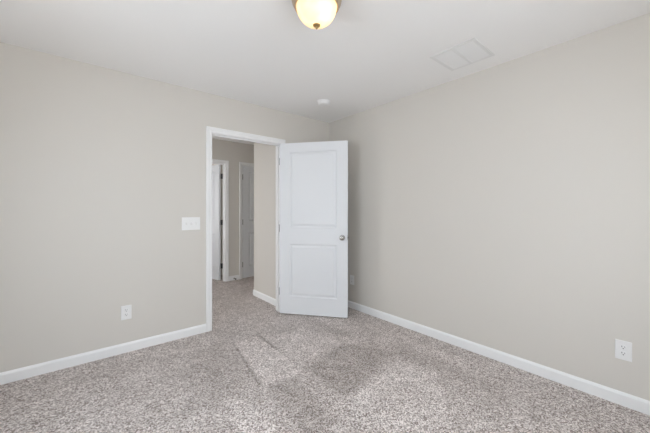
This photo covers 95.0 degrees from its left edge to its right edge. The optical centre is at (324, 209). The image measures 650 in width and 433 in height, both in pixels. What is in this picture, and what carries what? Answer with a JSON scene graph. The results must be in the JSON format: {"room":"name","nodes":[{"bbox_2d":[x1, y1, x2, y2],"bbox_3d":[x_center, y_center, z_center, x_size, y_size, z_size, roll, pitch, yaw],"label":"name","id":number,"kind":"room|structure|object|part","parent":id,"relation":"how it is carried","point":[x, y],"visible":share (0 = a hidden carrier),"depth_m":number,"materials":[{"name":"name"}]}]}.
{"room":"empty bedroom","nodes":[
{"label":"empty bedroom","id":0,"kind":"room"},
{"bbox_2d":[0,42,328,372],"bbox_3d":[-1.301,0.025,3.038,3.450,2.440,0.115,0,0,-40],"label":"wall","id":1,"kind":"structure","parent":0,"point":[101,168],"depth_m":2.48,"materials":[{"name":"beige paint"}]},
{"bbox_2d":[0,324,205,384],"bbox_3d":[-1.897,1.204,2.458,1.791,0.083,0.013,0,0,-40],"label":"baseboard","id":2,"kind":"structure","parent":1,"relation":"attached to","point":[10,376],"depth_m":2.45,"materials":[{"name":"white wood"}]},
{"bbox_2d":[121,305,131,319],"bbox_3d":[-1.734,0.898,2.597,0.077,0.122,0.008,0,0,-40],"label":"wall outlet","id":3,"kind":"object","parent":1,"relation":"attached to","point":[126,311],"visible":1,"depth_m":2.60,"materials":[{"name":"white plastic"}]},
{"bbox_2d":[182,217,199,229],"bbox_3d":[-1.318,0.138,2.936,0.172,0.126,0.021,0,0,-40],"label":"light switch","id":4,"kind":"object","parent":1,"relation":"attached to","point":[188,223],"visible":1,"depth_m":2.94,"materials":[{"name":"white plastic"}]},
{"bbox_2d":[206,126,284,331],"bbox_3d":[-0.889,0.197,3.382,0.941,2.096,0.149,0,0,-40],"label":"door frame","id":5,"kind":"structure","parent":1,"relation":"attached to","point":[210,131],"depth_m":3.06,"materials":[{"name":"white wood"}]},
{"bbox_3d":[-1.186,0.197,3.048,0.057,2.096,0.017,0,0,-40],"label":"casing","id":6,"kind":"part","parent":5,"relation":"part of","materials":[{"name":"white wood"}]},
{"bbox_3d":[-0.847,-0.823,3.331,0.941,0.057,0.017,0,0,-40],"label":"head casing","id":7,"kind":"part","parent":5,"relation":"part of","materials":[{"name":"white wood"}]},
{"bbox_2d":[279,140,348,317],"bbox_3d":[-0.148,0.223,3.487,0.853,2.020,0.163,0,0,12],"label":"door","id":8,"kind":"structure","parent":1,"relation":"in","point":[313,226],"depth_m":3.46,"materials":[{"name":"white paint"}]},
{"bbox_2d":[212,139,253,275],"bbox_3d":[-1.878,0.025,5.096,3.200,2.440,0.115,0,0,-40],"label":"wall","id":9,"kind":"structure","parent":0,"point":[233,152],"depth_m":5.24,"materials":[{"name":"beige paint"}]},
{"bbox_2d":[212,165,222,279],"bbox_3d":[-2.132,0.224,5.403,0.806,2.018,0.163,0,0,34],"label":"door","id":10,"kind":"structure","parent":9,"relation":"in","point":[217,176],"depth_m":5.23,"materials":[{"name":"white paint"}]},
{"bbox_2d":[212,159,228,281],"bbox_3d":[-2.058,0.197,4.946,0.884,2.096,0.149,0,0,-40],"label":"door frame","id":11,"kind":"structure","parent":9,"relation":"attached to","point":[225,163],"depth_m":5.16,"materials":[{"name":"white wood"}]},
{"bbox_3d":[-2.015,-0.823,4.896,0.884,0.057,0.017,0,0,-40],"label":"head casing","id":12,"kind":"part","parent":11,"relation":"part of","materials":[{"name":"white wood"}]},
{"bbox_3d":[-1.698,0.197,5.160,0.057,2.096,0.017,0,0,-40],"label":"casing","id":13,"kind":"part","parent":11,"relation":"part of","materials":[{"name":"white wood"}]},
{"bbox_2d":[229,275,239,280],"bbox_3d":[-1.602,1.204,5.243,0.196,0.083,0.013,0,0,-40],"label":"baseboard","id":14,"kind":"structure","parent":9,"relation":"attached to","point":[231,278],"depth_m":5.24,"materials":[{"name":"white wood"}]},
{"bbox_2d":[239,162,253,278],"bbox_3d":[-1.246,0.197,5.623,0.837,2.096,0.149,0,0,-40],"label":"door frame","id":15,"kind":"structure","parent":9,"relation":"attached to","point":[241,164],"depth_m":5.31,"materials":[{"name":"white wood"}]},
{"bbox_3d":[-1.504,0.197,5.322,0.057,2.096,0.017,0,0,-40],"label":"casing","id":16,"kind":"part","parent":15,"relation":"part of","materials":[{"name":"white wood"}]},
{"bbox_3d":[-1.204,-0.823,5.572,0.837,0.057,0.017,0,0,-40],"label":"head casing","id":17,"kind":"part","parent":15,"relation":"part of","materials":[{"name":"white wood"}]},
{"bbox_2d":[242,166,253,277],"bbox_3d":[-1.221,0.224,5.595,0.727,2.018,0.163,0,0,-40],"label":"door","id":18,"kind":"structure","parent":9,"relation":"in","point":[247,172],"depth_m":5.42,"materials":[{"name":"white paint"}]},
{"bbox_2d":[254,143,275,298],"bbox_3d":[-0.236,0.025,4.501,1.440,2.440,0.768,0,0,-40],"label":"wall partition","id":19,"kind":"structure","parent":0,"point":[264,154],"depth_m":4.07,"materials":[{"name":"beige paint"}]},
{"bbox_2d":[253,289,275,305],"bbox_3d":[-0.250,1.204,4.508,1.453,0.083,0.767,0,0,-40],"label":"baseboard","id":20,"kind":"structure","parent":19,"relation":"attached to","point":[258,294],"depth_m":4.06,"materials":[{"name":"white wood"}]},
{"bbox_2d":[0,275,649,432],"bbox_3d":[-0.951,1.295,3.243,4.650,0.100,7.820,0,0,-40],"label":"floor","id":21,"kind":"structure","parent":0,"point":[259,368],"depth_m":2.08,"materials":[{"name":"beige carpet"}]},
{"bbox_2d":[0,0,649,144],"bbox_3d":[-0.951,-1.245,3.243,4.650,0.100,7.820,0,0,-40],"label":"ceiling","id":22,"kind":"structure","parent":0,"point":[372,53],"depth_m":2.05,"materials":[{"name":"white paint"}]},
{"bbox_2d":[292,0,341,29],"bbox_3d":[-0.047,-1.100,1.659,0.280,0.190,0.280,0,0,-40],"label":"ceiling lamp","id":23,"kind":"object","parent":22,"relation":"attached to","point":[315,14],"visible":1,"depth_m":1.61,"materials":[{"name":"white glass"}]},
{"bbox_2d":[317,99,329,105],"bbox_3d":[-0.016,-1.175,3.293,0.140,0.041,0.140,0,0,-40],"label":"smoke detector","id":24,"kind":"object","parent":22,"relation":"attached to","point":[323,102],"visible":1,"depth_m":3.25,"materials":[{"name":"white plastic"}]},
{"bbox_2d":[430,38,494,70],"bbox_3d":[1.064,-1.192,2.311,0.354,0.007,0.344,0,0,-40],"label":"ceiling vent","id":25,"kind":"object","parent":22,"relation":"in","point":[471,51],"visible":1,"depth_m":2.29,"materials":[{"name":"white metal"}]},
{"bbox_2d":[329,13,649,400],"bbox_3d":[1.259,0.025,2.752,0.115,2.440,3.835,0,0,-40],"label":"wall","id":26,"kind":"structure","parent":0,"point":[504,207],"depth_m":2.31,"materials":[{"name":"beige paint"}]},
{"bbox_2d":[348,300,649,415],"bbox_3d":[1.247,1.204,2.667,0.013,0.083,3.720,0,0,-40],"label":"baseboard","id":27,"kind":"structure","parent":26,"relation":"attached to","point":[641,405],"depth_m":2.30,"materials":[{"name":"white wood"}]},
{"bbox_2d":[615,339,631,361],"bbox_3d":[1.896,0.895,1.892,0.008,0.122,0.077,0,0,-40],"label":"wall outlet","id":28,"kind":"object","parent":26,"relation":"attached to","point":[623,349],"visible":1,"depth_m":1.89,"materials":[{"name":"white plastic"}]}
]}

